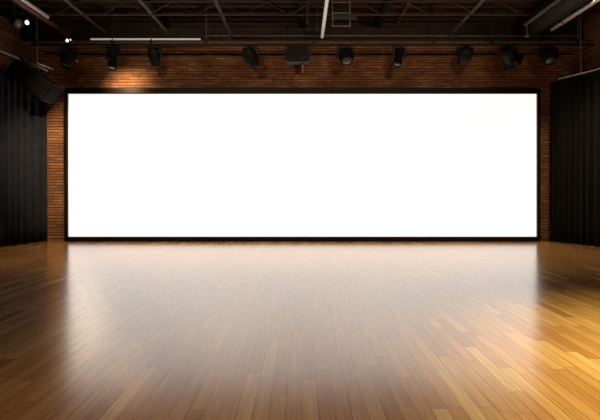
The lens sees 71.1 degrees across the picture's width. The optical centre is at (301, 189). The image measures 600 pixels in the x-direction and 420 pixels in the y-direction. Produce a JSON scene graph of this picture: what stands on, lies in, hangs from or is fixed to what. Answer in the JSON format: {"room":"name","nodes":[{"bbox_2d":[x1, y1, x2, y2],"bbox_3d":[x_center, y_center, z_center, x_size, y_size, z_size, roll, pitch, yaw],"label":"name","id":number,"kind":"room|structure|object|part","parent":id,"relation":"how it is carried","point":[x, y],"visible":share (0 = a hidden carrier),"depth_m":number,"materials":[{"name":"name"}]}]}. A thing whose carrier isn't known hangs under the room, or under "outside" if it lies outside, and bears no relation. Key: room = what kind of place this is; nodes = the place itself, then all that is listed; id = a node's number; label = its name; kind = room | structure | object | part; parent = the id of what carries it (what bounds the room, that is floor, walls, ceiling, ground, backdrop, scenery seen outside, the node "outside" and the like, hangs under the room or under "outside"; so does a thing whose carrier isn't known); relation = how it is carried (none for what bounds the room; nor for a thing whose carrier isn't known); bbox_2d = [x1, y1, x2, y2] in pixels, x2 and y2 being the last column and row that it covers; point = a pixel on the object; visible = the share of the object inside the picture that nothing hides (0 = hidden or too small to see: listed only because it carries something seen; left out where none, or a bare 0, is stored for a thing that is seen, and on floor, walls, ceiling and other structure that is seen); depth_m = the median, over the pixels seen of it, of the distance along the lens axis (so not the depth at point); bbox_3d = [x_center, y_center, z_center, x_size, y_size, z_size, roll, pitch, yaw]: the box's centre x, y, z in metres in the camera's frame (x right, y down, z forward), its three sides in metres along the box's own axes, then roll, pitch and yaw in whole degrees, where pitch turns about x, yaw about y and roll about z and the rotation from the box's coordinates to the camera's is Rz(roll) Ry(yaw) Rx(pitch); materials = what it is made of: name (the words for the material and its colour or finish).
{"room":"theater stage","nodes":[
{"label":"theater stage","id":0,"kind":"room"},
{"bbox_2d":[0,8,20,67],"bbox_3d":[-8.950,-1.900,4.625,0.200,7.000,17.250,0,0,0],"label":"wall","id":1,"kind":"structure","parent":0,"point":[7,31],"depth_m":12.62,"materials":[{"name":"brick"}]},
{"bbox_2d":[0,6,27,27],"bbox_3d":[-8.710,-5.170,4.625,0.200,0.160,17.230,0,0,0],"label":"ceiling beam","id":2,"kind":"structure","parent":1,"relation":"attached to","point":[4,13],"depth_m":12.32,"materials":[{"name":"black metal"}]},
{"bbox_2d":[0,0,592,0],"bbox_3d":[0.000,-5.500,4.625,18.100,0.200,17.650,0,0,0],"label":"ceiling","id":3,"kind":"structure","parent":0,"point":[0,0],"depth_m":11.97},
{"bbox_2d":[7,3,22,28],"bbox_3d":[-7.643,-4.840,11.145,0.394,1.120,0.258,0,0,7],"label":"wall spotlight","id":4,"kind":"object","parent":3,"relation":"hanging from","point":[17,23],"visible":1,"depth_m":11.10,"materials":[{"name":"black metal"}]},
{"bbox_2d":[0,4,47,71],"bbox_3d":[-8.824,-4.465,11.275,0.056,1.870,3.564,0,0,44],"label":"pipe","id":5,"kind":"object","parent":3,"relation":"hanging from","point":[3,52],"visible":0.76,"depth_m":11.96,"materials":[{"name":"metal"}]},
{"bbox_3d":[-8.166,-4.589,11.955,0.022,1.623,0.022,0,0,23],"label":"hanger rod","id":6,"kind":"part","parent":5,"relation":"part of","materials":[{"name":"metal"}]},
{"bbox_2d":[7,57,62,103],"bbox_3d":[-7.631,-3.163,12.000,1.346,1.302,0.574,0,0,0],"label":"loudspeaker","id":7,"kind":"object","parent":5,"relation":"hanging from","point":[33,80],"visible":1,"depth_m":11.75,"materials":[{"name":"black paint"}]},
{"bbox_3d":[-7.429,-2.952,11.736,0.635,0.613,0.012,0,0,0],"label":"panel","id":8,"kind":"part","parent":7,"relation":"part of","materials":[{"name":"black paint"}]},
{"bbox_2d":[43,85,62,103],"bbox_3d":[-7.115,-2.724,12.000,0.314,0.424,0.481,0,0,0],"label":"grille","id":9,"kind":"object","parent":7,"relation":"attached to","point":[50,92],"depth_m":11.90,"materials":[{"name":"black metal"}]},
{"bbox_2d":[10,0,69,36],"bbox_3d":[-7.064,-5.006,4.450,0.308,0.788,16.500,0,0,0],"label":"pipe","id":10,"kind":"object","parent":3,"relation":"hanging from","point":[26,5],"visible":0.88,"depth_m":11.26,"materials":[{"name":"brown metal"}]},
{"bbox_2d":[36,18,53,69],"bbox_3d":[-7.778,-4.546,12.719,0.048,1.708,0.523,0,0,27],"label":"pipe","id":11,"kind":"object","parent":3,"relation":"hanging from","point":[36,18],"visible":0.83,"depth_m":12.50,"materials":[{"name":"metal"}]},
{"bbox_3d":[-7.887,-4.590,12.500,0.034,1.620,0.032,0,0,0],"label":"upright rod","id":12,"kind":"part","parent":11,"relation":"part of","materials":[{"name":"metal"}]},
{"bbox_2d":[66,9,68,41],"bbox_3d":[-6.764,-4.830,12.100,0.080,1.139,0.080,0,0,0],"label":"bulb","id":13,"kind":"object","parent":3,"relation":"hanging from","point":[67,40],"visible":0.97,"depth_m":12.10,"materials":[{"name":"black paint"}]},
{"bbox_2d":[70,8,70,40],"bbox_3d":[-6.780,-4.889,12.300,0.036,1.022,0.036,0,0,0],"label":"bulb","id":14,"kind":"object","parent":3,"relation":"hanging from","point":[70,8],"visible":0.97,"depth_m":12.29,"materials":[{"name":"black paint"}]},
{"bbox_2d":[63,0,105,32],"bbox_3d":[-6.144,-5.152,4.700,0.066,0.496,16.800,0,0,0],"label":"tie","id":15,"kind":"object","parent":3,"relation":"hanging from","point":[66,1],"visible":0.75,"depth_m":11.91,"materials":[{"name":"black paint"}]},
{"bbox_2d":[87,16,203,39],"bbox_3d":[-4.688,-4.944,12.600,3.465,0.911,0.070,0,0,0],"label":"tube light","id":16,"kind":"object","parent":3,"relation":"hanging from","point":[92,37],"visible":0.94,"depth_m":12.58,"materials":[{"name":"glowing white light tube"},{"name":"white painted metal"}]},
{"bbox_3d":[-4.688,-4.570,12.600,3.465,0.034,0.036,0,0,0],"label":"mounting rail","id":17,"kind":"part","parent":16,"relation":"part of","materials":[{"name":"black metal"}]},
{"bbox_2d":[138,0,171,36],"bbox_3d":[-4.055,-5.059,4.700,0.066,0.683,16.800,0,0,0],"label":"tie","id":18,"kind":"object","parent":3,"relation":"hanging from","point":[140,1],"visible":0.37,"depth_m":11.77,"materials":[{"name":"black paint"}]},
{"bbox_2d":[214,0,232,37],"bbox_3d":[-2.183,-5.074,4.700,0.066,0.652,16.800,0,0,0],"label":"tie","id":19,"kind":"object","parent":3,"relation":"hanging from","point":[215,1],"visible":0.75,"depth_m":11.84,"materials":[{"name":"black paint"}]},
{"bbox_2d":[49,0,528,15],"bbox_3d":[-0.350,-5.048,11.300,12.900,0.705,0.035,0,0,0],"label":"roof truss","id":20,"kind":"object","parent":3,"relation":"hanging from","point":[51,1],"visible":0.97,"depth_m":11.29,"materials":[{"name":"metal"}]},
{"bbox_2d":[0,1,599,7],"bbox_3d":[0.000,-5.325,12.060,17.700,0.150,0.090,0,0,0],"label":"joist","id":21,"kind":"object","parent":3,"relation":"attached to","point":[4,4],"visible":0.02,"depth_m":12.01,"materials":[{"name":"black metal"}]},
{"bbox_2d":[71,0,136,17],"bbox_3d":[-5.800,-5.235,12.000,2.126,0.030,0.090,0,0,-41],"label":"diagonal brace","id":22,"kind":"object","parent":21,"relation":"attached to","point":[90,4],"visible":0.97,"depth_m":12.08,"materials":[{"name":"black paint"}]},
{"bbox_2d":[174,3,212,19],"bbox_3d":[-3.200,-5.235,12.300,1.844,0.030,0.090,0,0,41],"label":"diagonal brace","id":23,"kind":"object","parent":21,"relation":"attached to","point":[206,4],"visible":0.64,"depth_m":12.21,"materials":[{"name":"black paint"}]},
{"bbox_2d":[5,8,599,14],"bbox_3d":[0.000,-5.325,12.530,17.700,0.150,0.090,0,0,0],"label":"joist","id":24,"kind":"object","parent":3,"relation":"attached to","point":[19,11],"visible":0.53,"depth_m":12.49,"materials":[{"name":"black metal"}]},
{"bbox_2d":[16,15,588,20],"bbox_3d":[0.000,-5.325,13.000,17.700,0.150,0.090,0,0,0],"label":"joist","id":25,"kind":"object","parent":3,"relation":"attached to","point":[23,17],"visible":0.48,"depth_m":12.96,"materials":[{"name":"black metal"}]},
{"bbox_2d":[306,0,308,22],"bbox_3d":[0.152,-5.006,11.600,0.070,0.788,0.070,0,0,0],"label":"post","id":26,"kind":"object","parent":3,"relation":"hanging from","point":[307,6],"visible":1,"depth_m":11.56,"materials":[{"name":"metal"}]},
{"bbox_2d":[30,8,593,45],"bbox_3d":[0.300,-4.829,12.400,16.600,1.141,0.090,0,0,0],"label":"bar","id":27,"kind":"object","parent":3,"relation":"hanging from","point":[34,41],"visible":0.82,"depth_m":12.38,"materials":[{"name":"black metal"}]},
{"bbox_2d":[58,43,78,69],"bbox_3d":[-6.891,-3.935,12.381,0.534,0.764,0.439,0,0,-29],"label":"stage light","id":28,"kind":"object","parent":27,"relation":"hanging from","point":[67,60],"visible":1,"depth_m":12.32,"materials":[{"name":"black metal"}]},
{"bbox_2d":[105,43,120,70],"bbox_3d":[-5.579,-3.913,12.405,0.381,0.807,0.419,0,0,-40],"label":"stage light","id":29,"kind":"object","parent":27,"relation":"hanging from","point":[113,52],"visible":1,"depth_m":12.34,"materials":[{"name":"black metal"}]},
{"bbox_2d":[146,43,162,65],"bbox_3d":[-4.358,-3.985,12.386,0.387,0.660,0.381,0,0,43],"label":"stage light","id":30,"kind":"object","parent":27,"relation":"hanging from","point":[153,53],"visible":1,"depth_m":12.31,"materials":[{"name":"black metal"}]},
{"bbox_2d":[242,43,259,67],"bbox_3d":[-1.509,-3.960,12.398,0.521,0.709,0.400,0,0,-36],"label":"stage light","id":31,"kind":"object","parent":27,"relation":"hanging from","point":[250,55],"visible":1,"depth_m":12.27,"materials":[{"name":"black metal"}]},
{"bbox_2d":[283,44,311,76],"bbox_3d":[-0.133,-3.819,12.405,0.826,0.977,0.349,0,0,0],"label":"light","id":32,"kind":"object","parent":27,"relation":"hanging from","point":[297,55],"visible":1,"depth_m":12.28,"materials":[{"name":"black metal"}]},
{"bbox_3d":[0.350,-4.846,12.400,0.022,1.107,0.022,0,0,-23],"label":"hanger rod","id":33,"kind":"part","parent":27,"relation":"part of","materials":[{"name":"metal"}]},
{"bbox_2d":[336,43,355,65],"bbox_3d":[1.298,-3.991,12.419,0.503,0.653,0.500,0,0,41],"label":"stage light","id":34,"kind":"object","parent":27,"relation":"hanging from","point":[345,55],"visible":1,"depth_m":12.27,"materials":[{"name":"black metal"}]},
{"bbox_2d":[391,43,405,67],"bbox_3d":[2.846,-3.955,12.405,0.474,0.726,0.328,0,0,-42],"label":"stage light","id":35,"kind":"object","parent":27,"relation":"hanging from","point":[399,53],"visible":1,"depth_m":12.34,"materials":[{"name":"black metal"}]},
{"bbox_2d":[456,43,473,64],"bbox_3d":[4.817,-4.010,12.386,0.466,0.607,0.488,0,0,39],"label":"stage light","id":36,"kind":"object","parent":27,"relation":"hanging from","point":[465,53],"visible":1,"depth_m":12.29,"materials":[{"name":"black metal"}]},
{"bbox_3d":[5.600,-4.846,12.400,0.022,1.107,0.022,0,0,23],"label":"hanger rod","id":37,"kind":"part","parent":27,"relation":"part of","materials":[{"name":"metal"}]},
{"bbox_2d":[498,43,523,70],"bbox_3d":[6.153,-3.946,12.459,0.685,0.737,0.579,0,0,-39],"label":"stage light","id":38,"kind":"object","parent":27,"relation":"hanging from","point":[508,54],"visible":1,"depth_m":12.33,"materials":[{"name":"black metal"}]},
{"bbox_3d":[6.160,-3.637,12.464,0.291,0.120,0.356,0,0,0],"label":"barn door","id":39,"kind":"part","parent":38,"relation":"part of","materials":[{"name":"black metal"}]},
{"bbox_3d":[6.432,-3.816,12.346,0.286,0.379,0.168,0,0,0],"label":"barn door","id":40,"kind":"part","parent":38,"relation":"part of","materials":[{"name":"black metal"}]},
{"bbox_2d":[538,43,558,65],"bbox_3d":[7.274,-3.994,12.423,0.510,0.647,0.532,0,0,44],"label":"stage light","id":41,"kind":"object","parent":27,"relation":"hanging from","point":[548,55],"visible":1,"depth_m":12.27,"materials":[{"name":"black metal"}]},
{"bbox_2d":[320,0,328,39],"bbox_3d":[0.610,-4.990,6.900,0.122,0.821,11.800,0,0,0],"label":"tube light","id":42,"kind":"object","parent":3,"relation":"hanging from","point":[326,1],"visible":0.89,"depth_m":11.33,"materials":[{"name":"white metal"}]},
{"bbox_2d":[332,0,356,26],"bbox_3d":[1.109,-4.840,11.088,0.645,1.120,0.225,0,0,0],"label":"ladder frame","id":43,"kind":"object","parent":3,"relation":"hanging from","point":[336,8],"visible":1,"depth_m":11.04,"materials":[{"name":"metal"}]},
{"bbox_3d":[1.121,-4.531,11.000,0.620,0.100,0.050,0,0,0],"label":"cross plate","id":44,"kind":"part","parent":43,"relation":"part of","materials":[{"name":"metal"}]},
{"bbox_2d":[397,0,411,22],"bbox_3d":[2.994,-5.308,4.700,0.066,0.184,16.800,0,0,0],"label":"tie","id":45,"kind":"object","parent":3,"relation":"hanging from","point":[407,4],"visible":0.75,"depth_m":12.27,"materials":[{"name":"black paint"}]},
{"bbox_2d":[449,0,484,35],"bbox_3d":[4.616,-5.105,4.700,0.066,0.590,16.800,0,0,0],"label":"tie","id":46,"kind":"object","parent":3,"relation":"hanging from","point":[481,1],"visible":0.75,"depth_m":11.84,"materials":[{"name":"black paint"}]},
{"bbox_2d":[524,0,560,36],"bbox_3d":[6.188,-4.810,3.943,0.143,1.180,15.287,0,0,0],"label":"tie","id":47,"kind":"object","parent":3,"relation":"hanging from","point":[556,1],"visible":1,"depth_m":10.83,"materials":[{"name":"black paint"}]},
{"bbox_3d":[6.125,-4.548,3.941,0.018,0.044,15.282,0,0,0],"label":"rail","id":48,"kind":"part","parent":47,"relation":"part of","materials":[{"name":"metal"}]},
{"bbox_3d":[6.173,-4.548,3.941,0.018,0.044,15.282,0,0,0],"label":"rail","id":49,"kind":"part","parent":47,"relation":"part of","materials":[{"name":"metal"}]},
{"bbox_2d":[520,0,588,36],"bbox_3d":[6.860,-4.994,4.400,0.676,0.812,16.400,0,0,0],"label":"ventilation duct","id":50,"kind":"object","parent":3,"relation":"hanging from","point":[562,8],"visible":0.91,"depth_m":11.42,"materials":[{"name":"metal"}]},
{"bbox_2d":[550,0,599,30],"bbox_3d":[7.310,-5.010,4.250,0.160,0.780,16.100,0,0,0],"label":"pipe","id":51,"kind":"object","parent":3,"relation":"hanging from","point":[565,20],"visible":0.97,"depth_m":11.23,"materials":[{"name":"metal"}]},
{"bbox_2d":[558,13,599,78],"bbox_3d":[8.398,-4.392,4.637,0.527,2.016,16.468,0,0,-2],"label":"rail","id":52,"kind":"object","parent":3,"relation":"hanging from","point":[580,13],"visible":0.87,"depth_m":12.24,"materials":[{"name":"metal"}]},
{"bbox_2d":[550,70,599,246],"bbox_3d":[8.415,-0.881,4.758,0.693,4.938,16.706,0,0,-2],"label":"stage curtain","id":53,"kind":"object","parent":52,"relation":"hanging from","point":[575,101],"visible":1,"depth_m":12.35,"materials":[{"name":"black fabric"}]},
{"bbox_3d":[8.130,-4.400,12.250,0.022,2.000,0.022,0,0,-23],"label":"hanger rod","id":54,"kind":"part","parent":52,"relation":"part of","materials":[{"name":"metal"}]},
{"bbox_3d":[0.000,-5.325,11.590,17.700,0.150,0.090,0,0,0],"label":"joist","id":55,"kind":"object","parent":3,"relation":"attached to","visible":0},
{"bbox_2d":[264,0,289,13],"bbox_3d":[-0.825,-5.235,11.850,0.090,0.030,1.776,0,0,32],"label":"diagonal brace","id":56,"kind":"object","parent":55,"relation":"attached to","point":[273,4],"visible":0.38,"depth_m":12.01,"materials":[{"name":"black paint"}]},
{"bbox_2d":[418,0,433,10],"bbox_3d":[3.500,-5.235,11.850,0.090,0.030,0.922,0,0,41],"label":"diagonal brace","id":57,"kind":"object","parent":55,"relation":"attached to","point":[425,4],"visible":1,"depth_m":11.92,"materials":[{"name":"black paint"}]},
{"bbox_2d":[0,241,599,419],"bbox_3d":[0.000,1.700,4.625,18.100,0.200,17.650,0,0,0],"label":"floor","id":58,"kind":"structure","parent":0,"point":[89,330],"depth_m":4.75,"materials":[{"name":"brown wood"}]},
{"bbox_2d":[21,47,582,240],"bbox_3d":[0.000,-1.900,13.350,18.100,7.000,0.200,0,0,0],"label":"wall","id":59,"kind":"structure","parent":0,"point":[91,71],"depth_m":13.25,"materials":[{"name":"brick"}]},
{"bbox_2d":[142,0,168,27],"bbox_3d":[-4.242,-5.170,4.625,0.200,0.160,17.230,0,0,0],"label":"ceiling beam","id":60,"kind":"structure","parent":59,"relation":"attached to","point":[151,6],"depth_m":12.21,"materials":[{"name":"black metal"}]},
{"bbox_2d":[20,21,583,40],"bbox_3d":[0.000,-5.025,13.220,17.700,0.750,0.060,0,0,0],"label":"lighting truss","id":61,"kind":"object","parent":59,"relation":"attached to","point":[80,30],"depth_m":13.19,"materials":[{"name":"black metal"}]},
{"bbox_2d":[19,41,584,46],"bbox_3d":[0.000,-4.585,13.200,17.700,0.130,0.100,0,0,0],"label":"trim","id":62,"kind":"structure","parent":59,"relation":"attached to","point":[21,43],"depth_m":13.15,"materials":[{"name":"black metal"}]},
{"bbox_2d":[298,0,305,27],"bbox_3d":[0.000,-5.170,4.625,0.200,0.160,17.230,0,0,0],"label":"ceiling beam","id":63,"kind":"structure","parent":59,"relation":"attached to","point":[300,5],"depth_m":12.11,"materials":[{"name":"black metal"}]},
{"bbox_2d":[65,88,539,241],"bbox_3d":[0.015,-0.780,13.137,14.770,4.761,0.225,0,0,0],"label":"projection screen","id":64,"kind":"object","parent":59,"relation":"attached to","point":[142,164],"visible":1,"depth_m":13.11,"materials":[{"name":"white fabric"}]},
{"bbox_3d":[-7.328,-0.780,13.100,0.084,4.560,0.140,0,0,0],"label":"frame","id":65,"kind":"part","parent":64,"relation":"part of","materials":[{"name":"black paint"}]},
{"bbox_3d":[0.015,-3.078,13.100,14.770,0.165,0.150,0,0,0],"label":"frame","id":66,"kind":"part","parent":64,"relation":"part of","materials":[{"name":"black paint"}]},
{"bbox_3d":[0.015,1.528,13.100,14.770,0.145,0.150,0,0,0],"label":"frame","id":67,"kind":"part","parent":64,"relation":"part of","materials":[{"name":"black paint"}]},
{"bbox_3d":[7.358,-0.780,13.100,0.084,4.560,0.140,0,0,0],"label":"frame","id":68,"kind":"part","parent":64,"relation":"part of","materials":[{"name":"black paint"}]},
{"bbox_2d":[44,53,572,54],"bbox_3d":[0.200,-4.280,13.209,16.600,0.070,0.078,0,0,0],"label":"conduit pipe","id":69,"kind":"object","parent":59,"relation":"attached to","point":[44,53],"visible":0.84,"depth_m":13.17,"materials":[{"name":"black metal"}]},
{"bbox_2d":[374,0,393,27],"bbox_3d":[2.370,-5.170,4.625,0.200,0.160,17.230,0,0,0],"label":"ceiling beam","id":70,"kind":"structure","parent":59,"relation":"attached to","point":[385,7],"depth_m":12.30,"materials":[{"name":"black metal"}]},
{"bbox_2d":[205,35,579,37],"bbox_3d":[2.837,-4.820,13.176,11.726,0.070,0.136,0,0,0],"label":"conduit pipe","id":71,"kind":"object","parent":59,"relation":"attached to","point":[236,36],"visible":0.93,"depth_m":13.13,"materials":[{"name":"metal"}]},
{"bbox_2d":[583,8,599,73],"bbox_3d":[8.950,-1.900,4.625,0.200,7.000,17.250,0,0,0],"label":"wall","id":72,"kind":"structure","parent":0,"point":[591,54],"depth_m":12.79,"materials":[{"name":"brick"}]},
{"bbox_3d":[-8.261,-4.412,4.703,0.511,1.976,16.606,0,0,0],"label":"rail","id":73,"kind":"object","parent":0,"visible":0},
{"bbox_2d":[0,68,46,246],"bbox_3d":[-8.473,-0.916,4.747,0.586,5.008,16.692,0,0,2],"label":"stage curtain","id":74,"kind":"object","parent":73,"relation":"hanging from","point":[23,116],"visible":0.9,"depth_m":12.42,"materials":[{"name":"black fabric"}]}
]}

